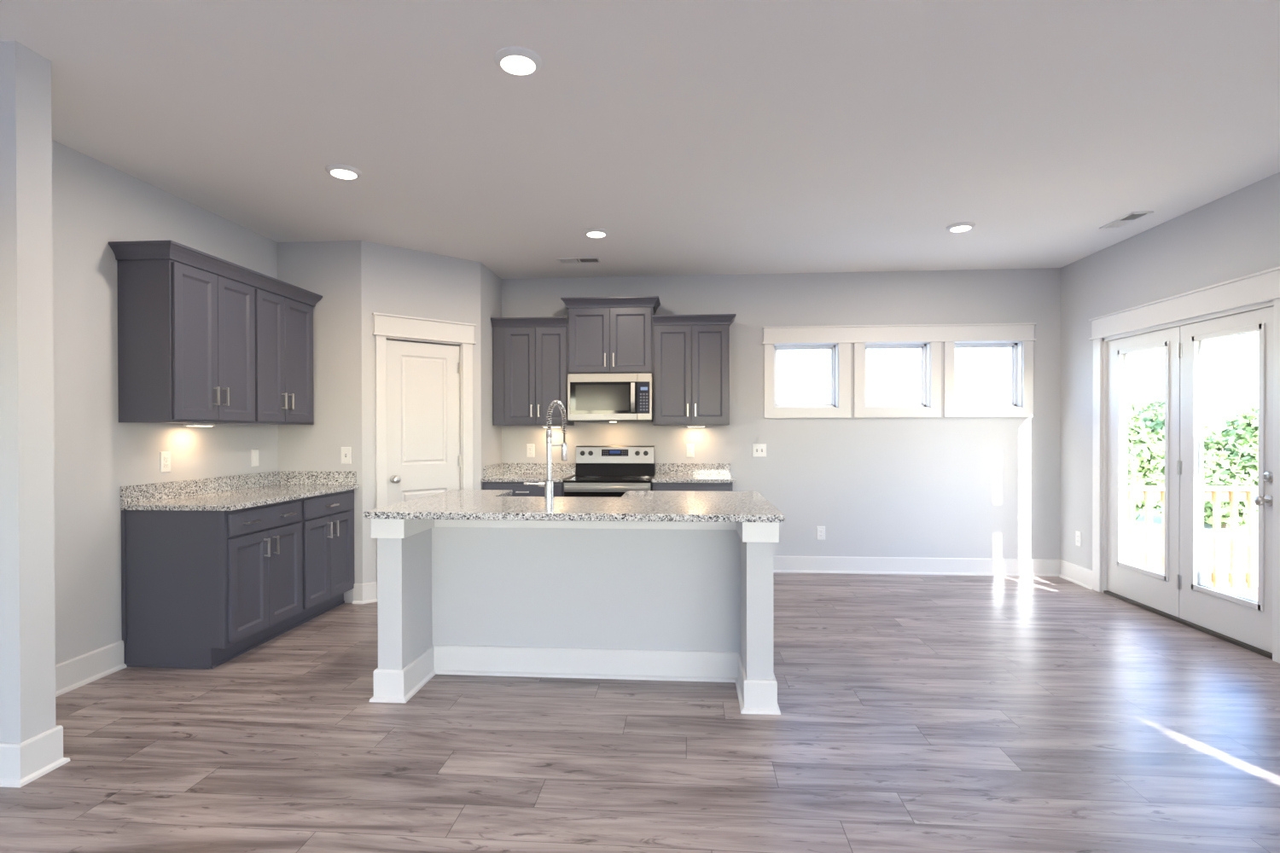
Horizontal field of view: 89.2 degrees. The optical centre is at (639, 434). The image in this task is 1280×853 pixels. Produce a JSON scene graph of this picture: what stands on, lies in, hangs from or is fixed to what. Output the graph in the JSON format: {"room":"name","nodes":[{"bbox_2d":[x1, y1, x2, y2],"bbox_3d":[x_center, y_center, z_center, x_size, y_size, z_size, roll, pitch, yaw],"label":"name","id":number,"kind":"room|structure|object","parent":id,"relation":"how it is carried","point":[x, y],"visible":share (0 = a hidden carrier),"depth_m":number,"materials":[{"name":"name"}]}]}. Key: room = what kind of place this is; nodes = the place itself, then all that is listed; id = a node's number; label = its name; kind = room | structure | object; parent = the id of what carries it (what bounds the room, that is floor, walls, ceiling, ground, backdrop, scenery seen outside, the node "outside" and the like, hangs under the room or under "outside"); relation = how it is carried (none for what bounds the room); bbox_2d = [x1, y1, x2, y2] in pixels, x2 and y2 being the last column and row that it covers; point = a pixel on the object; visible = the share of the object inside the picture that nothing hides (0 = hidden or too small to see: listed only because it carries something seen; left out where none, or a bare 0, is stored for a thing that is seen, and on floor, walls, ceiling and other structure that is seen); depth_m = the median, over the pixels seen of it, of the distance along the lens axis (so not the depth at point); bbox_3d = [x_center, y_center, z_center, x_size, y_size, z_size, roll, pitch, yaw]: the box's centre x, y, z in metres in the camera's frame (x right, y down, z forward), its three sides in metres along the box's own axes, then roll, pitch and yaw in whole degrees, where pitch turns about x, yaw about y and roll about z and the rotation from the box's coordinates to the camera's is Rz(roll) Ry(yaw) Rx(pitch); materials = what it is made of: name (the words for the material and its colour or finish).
{"room":"kitchen","nodes":[
{"label":"kitchen","id":0,"kind":"room"},
{"bbox_2d":[0,40,55,743],"bbox_3d":[-3.652,-0.078,2.567,2.727,2.743,0.134,0,0,4],"label":"wall","id":1,"kind":"structure","parent":0,"point":[27,618],"depth_m":2.42,"materials":[{"name":"grey paint"}]},
{"bbox_2d":[0,725,70,787],"bbox_3d":[-3.635,1.219,2.573,2.757,0.148,0.194,0,0,4],"label":"baseboard","id":2,"kind":"structure","parent":1,"relation":"attached to","point":[20,764],"depth_m":2.43,"materials":[{"name":"white paint"}]},
{"bbox_2d":[52,139,278,664],"bbox_3d":[-2.884,-0.090,4.359,0.150,2.743,3.826,0,0,4],"label":"wall","id":3,"kind":"structure","parent":0,"point":[95,203],"depth_m":3.48,"materials":[{"name":"grey paint"}]},
{"bbox_2d":[55,640,126,697],"bbox_3d":[-2.889,1.215,3.085,0.030,0.148,1.001,0,0,4],"label":"baseboard","id":4,"kind":"structure","parent":3,"relation":"attached to","point":[72,674],"depth_m":3.37,"materials":[{"name":"white paint"}]},
{"bbox_2d":[159,451,170,472],"bbox_3d":[-2.840,0.164,3.885,0.009,0.124,0.076,0,0,4],"label":"wall outlet","id":5,"kind":"object","parent":3,"relation":"attached to","point":[165,456],"visible":1,"depth_m":3.88,"materials":[{"name":"white plastic"}]},
{"bbox_2d":[163,456,168,460],"bbox_3d":[-2.837,0.144,3.885,0.004,0.026,0.032,0,0,4],"label":"receptacle","id":6,"kind":"object","parent":5,"relation":"attached to","point":[165,458],"depth_m":3.88,"materials":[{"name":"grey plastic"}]},
{"bbox_2d":[163,463,168,467],"bbox_3d":[-2.837,0.184,3.885,0.004,0.026,0.032,0,0,4],"label":"receptacle","id":7,"kind":"object","parent":5,"relation":"attached to","point":[165,465],"depth_m":3.88,"materials":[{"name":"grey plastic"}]},
{"bbox_2d":[116,259,255,424],"bbox_3d":[-2.664,-0.515,3.889,0.360,0.893,0.680,0,0,4],"label":"upper cabinet","id":8,"kind":"object","parent":3,"relation":"attached to","point":[186,334],"visible":0.99,"depth_m":3.63,"materials":[{"name":"grey paint"}]},
{"bbox_2d":[184,423,215,426],"bbox_3d":[-2.720,-0.059,4.008,0.070,0.018,0.170,0,0,4],"label":"light","id":9,"kind":"object","parent":8,"relation":"attached to","point":[185,424],"visible":1,"depth_m":3.96,"materials":[{"name":"white plastic"}]},
{"bbox_2d":[108,240,322,306],"bbox_3d":[-2.640,-1.005,4.223,0.360,0.085,1.466,0,0,4],"label":"crown molding","id":10,"kind":"structure","parent":8,"relation":"attached to","point":[172,250],"depth_m":3.78,"materials":[{"name":"grey paint"}]},
{"bbox_2d":[120,471,279,505],"bbox_3d":[-2.804,0.333,4.264,0.020,0.100,1.381,0,0,4],"label":"backsplash","id":11,"kind":"structure","parent":3,"relation":"attached to","point":[148,492],"depth_m":4.08,"materials":[{"name":"stone"}]},
{"bbox_2d":[250,448,258,466],"bbox_3d":[-2.779,0.167,4.686,0.009,0.124,0.076,0,0,4],"label":"wall outlet","id":12,"kind":"object","parent":3,"relation":"attached to","point":[254,453],"visible":1,"depth_m":4.67,"materials":[{"name":"white plastic"}]},
{"bbox_2d":[254,453,257,462],"bbox_3d":[-2.777,0.167,4.686,0.004,0.068,0.034,0,0,4],"label":"receptacle","id":13,"kind":"object","parent":12,"relation":"attached to","point":[255,454],"depth_m":4.69,"materials":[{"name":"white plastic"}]},
{"bbox_2d":[247,286,314,424],"bbox_3d":[-2.613,-0.519,4.565,0.360,0.893,0.675,0,0,4],"label":"upper cabinet","id":14,"kind":"object","parent":3,"relation":"attached to","point":[283,325],"visible":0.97,"depth_m":4.50,"materials":[{"name":"grey paint"}]},
{"bbox_2d":[277,240,362,603],"bbox_3d":[-2.428,-0.095,4.976,0.665,2.743,0.100,0,0,4],"label":"wall","id":15,"kind":"structure","parent":0,"point":[332,270],"depth_m":4.92,"materials":[{"name":"grey paint"}]},
{"bbox_2d":[279,471,356,484],"bbox_3d":[-2.443,0.328,4.919,0.600,0.100,0.020,0,0,4],"label":"backsplash","id":16,"kind":"structure","parent":15,"relation":"attached to","point":[285,477],"depth_m":4.91,"materials":[{"name":"stone"}]},
{"bbox_2d":[341,447,351,464],"bbox_3d":[-2.225,0.159,4.902,0.078,0.128,0.020,0,0,4],"label":"light switch","id":17,"kind":"object","parent":15,"relation":"attached to","point":[346,451],"visible":1,"depth_m":4.91,"materials":[{"name":"white plastic"}]},
{"bbox_2d":[360,240,481,583],"bbox_3d":[-1.762,-0.097,5.258,0.979,2.743,0.100,0,0,-41],"label":"wall","id":18,"kind":"structure","parent":0,"point":[396,281],"depth_m":5.11,"materials":[{"name":"grey paint"}]},
{"bbox_2d":[352,581,377,604],"bbox_3d":[-2.085,1.203,4.914,0.177,0.148,0.063,0,0,-22],"label":"baseboard","id":19,"kind":"structure","parent":18,"relation":"attached to","point":[363,593],"depth_m":4.90,"materials":[{"name":"white paint"}]},
{"bbox_2d":[372,312,476,596],"bbox_3d":[-1.738,0.173,5.245,0.844,2.203,0.152,0,0,-41],"label":"door","id":20,"kind":"structure","parent":18,"relation":"in","point":[424,388],"depth_m":5.22,"materials":[{"name":"white paint"}]},
{"bbox_2d":[480,262,501,489],"bbox_3d":[-1.384,-0.102,5.852,0.100,2.743,0.621,0,0,4],"label":"wall","id":21,"kind":"structure","parent":0,"point":[491,284],"depth_m":5.73,"materials":[{"name":"grey paint"}]},
{"bbox_2d":[483,463,503,477],"bbox_3d":[-1.320,0.320,5.880,0.020,0.100,0.559,0,0,4],"label":"backsplash","id":22,"kind":"structure","parent":21,"relation":"attached to","point":[495,469],"depth_m":5.83,"materials":[{"name":"stone"}]},
{"bbox_2d":[0,0,1279,279],"bbox_3d":[-0.861,-1.522,1.280,8.792,0.150,9.941,0,0,4],"label":"ceiling","id":23,"kind":"structure","parent":0,"point":[704,136],"depth_m":3.02,"materials":[{"name":"white paint"}]},
{"bbox_2d":[325,163,361,179],"bbox_3d":[-1.639,-1.447,3.588,0.184,0.024,0.184,0,0,4],"label":"recessed light","id":24,"kind":"object","parent":23,"relation":"in","point":[344,171],"visible":1,"depth_m":3.55,"materials":[{"name":"white plastic"}]},
{"bbox_2d":[494,46,541,75],"bbox_3d":[-0.474,-1.443,2.522,0.184,0.024,0.184,0,0,4],"label":"recessed light","id":25,"kind":"object","parent":23,"relation":"in","point":[513,60],"visible":1,"depth_m":2.49,"materials":[{"name":"white plastic"}]},
{"bbox_2d":[556,257,601,263],"bbox_3d":[-0.512,-1.468,5.476,0.362,0.008,0.162,0,0,4],"label":"ceiling vent","id":26,"kind":"object","parent":23,"relation":"in","point":[565,260],"visible":1,"depth_m":5.47,"materials":[{"name":"white plastic"}]},
{"bbox_2d":[583,227,609,238],"bbox_3d":[-0.318,-1.456,4.701,0.184,0.024,0.184,0,0,4],"label":"recessed light","id":27,"kind":"object","parent":23,"relation":"in","point":[595,232],"visible":1,"depth_m":4.66,"materials":[{"name":"white plastic"}]},
{"bbox_2d":[946,221,975,232],"bbox_3d":[2.265,-1.460,4.580,0.184,0.024,0.184,0,0,4],"label":"recessed light","id":28,"kind":"object","parent":23,"relation":"in","point":[958,227],"visible":1,"depth_m":4.54,"materials":[{"name":"white plastic"}]},
{"bbox_2d":[1099,211,1153,228],"bbox_3d":[3.331,-1.469,4.451,0.142,0.008,0.342,0,0,4],"label":"ceiling vent","id":29,"kind":"object","parent":23,"relation":"in","point":[1131,217],"visible":1,"depth_m":4.43,"materials":[{"name":"white plastic"}]},
{"bbox_2d":[0,572,1279,852],"bbox_3d":[-0.856,1.371,1.298,8.792,0.150,9.941,0,0,4],"label":"floor","id":30,"kind":"structure","parent":0,"point":[920,713],"depth_m":2.69,"materials":[{"name":"laminate"}]},
{"bbox_2d":[121,498,302,669],"bbox_3d":[-2.511,0.850,3.908,0.656,0.868,0.705,0,0,4],"label":"base cabinet","id":31,"kind":"object","parent":30,"relation":"on","point":[200,590],"visible":1,"depth_m":3.58,"materials":[{"name":"grey paint"}]},
{"bbox_2d":[120,471,359,511],"bbox_3d":[-2.496,0.347,4.241,0.639,0.130,1.381,0,0,4],"label":"countertop","id":32,"kind":"structure","parent":31,"relation":"on","point":[234,492],"depth_m":4.13,"materials":[{"name":"grey stone"}]},
{"bbox_2d":[289,489,354,629],"bbox_3d":[-2.458,0.845,4.595,0.654,0.868,0.672,0,0,4],"label":"base cabinet","id":33,"kind":"object","parent":30,"relation":"on","point":[327,520],"visible":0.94,"depth_m":4.50,"materials":[{"name":"grey paint"}]},
{"bbox_2d":[482,482,564,496],"bbox_3d":[-0.978,0.836,5.807,0.706,0.868,0.654,0,0,4],"label":"base cabinet","id":34,"kind":"object","parent":30,"relation":"on","point":[519,489],"visible":0.16,"depth_m":5.51,"materials":[{"name":"grey paint"}]},
{"bbox_2d":[480,463,575,482],"bbox_3d":[-0.980,0.336,5.814,0.708,0.130,0.639,0,0,4],"label":"countertop","id":35,"kind":"structure","parent":34,"relation":"on","point":[499,472],"depth_m":6.02,"materials":[{"name":"grey stone"}]},
{"bbox_2d":[369,518,780,715],"bbox_3d":[-0.287,0.840,3.587,1.953,0.882,1.100,0,0,4],"label":"kitchen island","id":36,"kind":"object","parent":30,"relation":"on","point":[656,601],"visible":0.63,"depth_m":3.41,"materials":[{"name":"grey paint"}]},
{"bbox_2d":[363,489,785,523],"bbox_3d":[-0.288,0.381,3.602,1.987,0.034,1.165,0,0,4],"label":"island countertop","id":37,"kind":"structure","parent":36,"relation":"on","point":[681,506],"depth_m":3.26,"materials":[{"name":"stone"}]},
{"bbox_2d":[523,400,567,498],"bbox_3d":[-0.517,0.080,3.780,0.133,0.566,0.311,0,0,44],"label":"spring faucet","id":38,"kind":"object","parent":37,"relation":"on","point":[548,484],"visible":1,"depth_m":3.72,"materials":[{"name":"silver metal"}]},
{"bbox_2d":[563,446,654,497],"bbox_3d":[-0.254,0.688,5.711,0.742,1.162,0.700,0,0,4],"label":"range","id":39,"kind":"object","parent":30,"relation":"on","point":[600,471],"visible":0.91,"depth_m":5.97,"materials":[{"name":"silver metal"}]},
{"bbox_2d":[563,476,653,482],"bbox_3d":[-0.254,0.391,5.713,0.742,0.017,0.603,0,0,4],"label":"cooktop","id":40,"kind":"object","parent":39,"relation":"in","point":[575,479],"depth_m":5.50,"materials":[{"name":"black glass"}]},
{"bbox_2d":[651,482,733,491],"bbox_3d":[0.458,0.834,5.697,0.672,0.868,0.654,0,0,4],"label":"base cabinet","id":41,"kind":"object","parent":30,"relation":"on","point":[655,486],"visible":0.06,"depth_m":5.41,"materials":[{"name":"grey paint"}]},
{"bbox_2d":[651,463,735,482],"bbox_3d":[0.469,0.334,5.703,0.698,0.130,0.639,0,0,4],"label":"countertop","id":42,"kind":"structure","parent":41,"relation":"on","point":[665,473],"depth_m":5.98,"materials":[{"name":"grey stone"}]},
{"bbox_2d":[501,267,1060,559],"bbox_3d":[0.545,-0.106,6.092,6.724,2.743,0.150,0,0,4],"label":"wall","id":43,"kind":"structure","parent":0,"point":[909,487],"depth_m":5.90,"materials":[{"name":"grey paint"}]},
{"bbox_2d":[526,444,534,457],"bbox_3d":[-1.036,0.154,6.134,0.076,0.124,0.009,0,0,4],"label":"wall outlet","id":44,"kind":"object","parent":43,"relation":"attached to","point":[530,448],"visible":1,"depth_m":6.13,"materials":[{"name":"white plastic"}]},
{"bbox_2d":[490,316,574,425],"bbox_3d":[-0.977,-0.564,5.948,0.688,0.962,0.358,0,0,4],"label":"upper cabinet","id":45,"kind":"object","parent":43,"relation":"attached to","point":[530,355],"visible":0.99,"depth_m":5.81,"materials":[{"name":"grey paint"}]},
{"bbox_2d":[541,425,561,427],"bbox_3d":[-0.816,-0.075,6.005,0.170,0.018,0.070,0,0,4],"label":"light","id":46,"kind":"object","parent":45,"relation":"attached to","point":[542,426],"visible":0.72,"depth_m":5.97,"materials":[{"name":"white plastic"}]},
{"bbox_2d":[503,463,575,473],"bbox_3d":[-0.946,0.318,6.122,0.687,0.100,0.020,0,0,4],"label":"backsplash","id":47,"kind":"structure","parent":43,"relation":"attached to","point":[508,468],"depth_m":6.11,"materials":[{"name":"stone"}]},
{"bbox_2d":[560,296,660,375],"bbox_3d":[-0.255,-0.875,5.892,0.868,0.679,0.360,0,0,4],"label":"upper cabinet","id":48,"kind":"object","parent":43,"relation":"attached to","point":[607,334],"visible":0.98,"depth_m":5.75,"materials":[{"name":"grey paint"}]},
{"bbox_2d":[567,373,652,422],"bbox_3d":[-0.252,-0.325,5.846,0.742,0.416,0.454,0,0,4],"label":"microwave","id":49,"kind":"object","parent":48,"relation":"attached to","point":[591,398],"visible":0.97,"depth_m":5.67,"materials":[{"name":"silver metal"}]},
{"bbox_2d":[686,443,694,457],"bbox_3d":[0.467,0.150,6.019,0.076,0.124,0.009,0,0,4],"label":"wall outlet","id":50,"kind":"object","parent":43,"relation":"attached to","point":[689,447],"visible":1,"depth_m":6.02,"materials":[{"name":"white plastic"}]},
{"bbox_2d":[655,463,730,474],"bbox_3d":[0.491,0.316,6.012,0.694,0.100,0.020,0,0,4],"label":"backsplash","id":51,"kind":"structure","parent":43,"relation":"attached to","point":[660,468],"depth_m":6.00,"materials":[{"name":"stone"}]},
{"bbox_2d":[652,314,736,425],"bbox_3d":[0.487,-0.566,5.837,0.725,0.962,0.360,0,0,4],"label":"upper cabinet","id":52,"kind":"object","parent":43,"relation":"attached to","point":[691,352],"visible":1,"depth_m":5.70,"materials":[{"name":"grey paint"}]},
{"bbox_2d":[686,424,705,427],"bbox_3d":[0.510,-0.076,5.904,0.170,0.018,0.070,0,0,4],"label":"light","id":53,"kind":"object","parent":52,"relation":"attached to","point":[688,426],"visible":1,"depth_m":5.87,"materials":[{"name":"white plastic"}]},
{"bbox_2d":[752,443,766,457],"bbox_3d":[1.100,0.146,5.966,0.124,0.124,0.020,0,0,4],"label":"light switch","id":54,"kind":"object","parent":43,"relation":"attached to","point":[759,450],"visible":1,"depth_m":5.97,"materials":[{"name":"white plastic"}]},
{"bbox_2d":[764,343,850,418],"bbox_3d":[1.536,-0.497,6.004,0.776,0.688,0.170,0,0,4],"label":"window","id":55,"kind":"structure","parent":43,"relation":"in","point":[772,410],"depth_m":5.94,"materials":[{"name":"white paint"}]},
{"bbox_2d":[816,526,825,540],"bbox_3d":[1.655,0.902,5.933,0.076,0.124,0.009,0,0,4],"label":"wall outlet","id":56,"kind":"object","parent":43,"relation":"attached to","point":[820,530],"visible":1,"depth_m":5.93,"materials":[{"name":"white plastic"}]},
{"bbox_2d":[854,342,941,418],"bbox_3d":[2.333,-0.498,5.943,0.763,0.688,0.170,0,0,4],"label":"window","id":57,"kind":"structure","parent":43,"relation":"in","point":[930,405],"depth_m":5.88,"materials":[{"name":"white paint"}]},
{"bbox_2d":[762,322,1036,344],"bbox_3d":[2.320,-0.910,5.857,2.397,0.157,0.038,0,0,4],"label":"trim","id":58,"kind":"structure","parent":43,"relation":"attached to","point":[975,332],"depth_m":5.85,"materials":[{"name":"white paint"}]},
{"bbox_2d":[773,556,1060,576],"bbox_3d":[2.282,1.189,5.877,2.930,0.148,0.030,0,0,4],"label":"baseboard","id":59,"kind":"structure","parent":43,"relation":"attached to","point":[971,567],"depth_m":5.86,"materials":[{"name":"white paint"}]},
{"bbox_2d":[943,341,1033,417],"bbox_3d":[3.126,-0.499,5.883,0.764,0.688,0.170,0,0,4],"label":"window","id":60,"kind":"structure","parent":43,"relation":"in","point":[1021,404],"depth_m":5.82,"materials":[{"name":"white paint"}]},
{"bbox_2d":[1059,172,1279,570],"bbox_3d":[3.450,-0.081,0.961,0.150,2.743,9.641,0,0,4],"label":"wall","id":61,"kind":"structure","parent":0,"point":[1235,235],"depth_m":4.84,"materials":[{"name":"grey paint"}]},
{"bbox_2d":[1058,560,1093,589],"bbox_3d":[3.709,1.189,5.514,0.030,0.148,0.476,0,0,4],"label":"baseboard","id":62,"kind":"structure","parent":61,"relation":"attached to","point":[1072,573],"depth_m":5.51,"materials":[{"name":"white paint"}]},
{"bbox_2d":[1075,530,1081,546],"bbox_3d":[3.718,0.885,5.503,0.009,0.124,0.076,0,0,4],"label":"wall outlet","id":63,"kind":"object","parent":61,"relation":"attached to","point":[1078,534],"visible":1,"depth_m":5.50,"materials":[{"name":"white plastic"}]},
{"bbox_2d":[1088,266,1279,663],"bbox_3d":[3.701,0.167,4.410,0.234,2.205,1.779,0,0,4],"label":"door","id":64,"kind":"structure","parent":61,"relation":"in","point":[1180,324],"depth_m":4.35,"materials":[{"name":"white paint"}]},
{"label":"outside","id":65,"kind":"structure","parent":0,"visible":0},
{"bbox_2d":[1127,450,1257,587],"bbox_3d":[16.861,1.981,23.800,150.000,0.200,170.000,0,0,4],"label":"ground","id":66,"kind":"structure","parent":65,"point":[1156,519],"depth_m":11.33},
{"bbox_2d":[1127,401,1141,426],"bbox_3d":[11.380,0.520,16.293,2.215,2.840,1.951,0,0,4],"label":"shrub","id":67,"kind":"object","parent":66,"relation":"on","point":[1131,416],"visible":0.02,"depth_m":15.97,"materials":[{"name":"green plant"}]},
{"bbox_2d":[1127,419,1164,523],"bbox_3d":[9.945,0.824,13.696,1.886,2.270,1.996,0,0,4],"label":"shrub","id":68,"kind":"object","parent":66,"relation":"on","point":[1143,446],"visible":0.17,"depth_m":13.03,"materials":[{"name":"green plant"}]},
{"bbox_2d":[1135,393,1226,485],"bbox_3d":[13.630,0.403,16.436,2.136,3.063,2.042,0,0,4],"label":"shrub","id":69,"kind":"object","parent":66,"relation":"on","point":[1157,422],"visible":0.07,"depth_m":16.62,"materials":[{"name":"green plant"}]},
{"bbox_2d":[1203,430,1258,531],"bbox_3d":[12.237,0.950,13.471,2.049,2.076,1.937,0,0,4],"label":"shrub","id":70,"kind":"object","parent":66,"relation":"on","point":[1236,464],"visible":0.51,"depth_m":13.09,"materials":[{"name":"green plant"}]},
{"bbox_2d":[1209,586,1257,600],"bbox_3d":[5.631,1.706,4.425,3.648,0.620,2.980,0,0,4],"label":"deck","id":71,"kind":"object","parent":66,"relation":"on","point":[1243,591],"visible":0.02,"depth_m":5.73,"materials":[{"name":"white wood"}]},
{"bbox_2d":[1127,485,1257,588],"bbox_3d":[5.666,0.926,5.813,3.468,0.921,0.173,0,0,4],"label":"deck railing","id":72,"kind":"object","parent":71,"relation":"on","point":[1147,493],"visible":0.24,"depth_m":5.79,"materials":[{"name":"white wood"}]},
{"bbox_2d":[1219,405,1258,449],"bbox_3d":[15.920,0.602,16.445,2.142,2.707,2.035,0,0,12],"label":"shrub","id":73,"kind":"object","parent":66,"relation":"on","point":[1246,427],"visible":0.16,"depth_m":16.44,"materials":[{"name":"green plant"}]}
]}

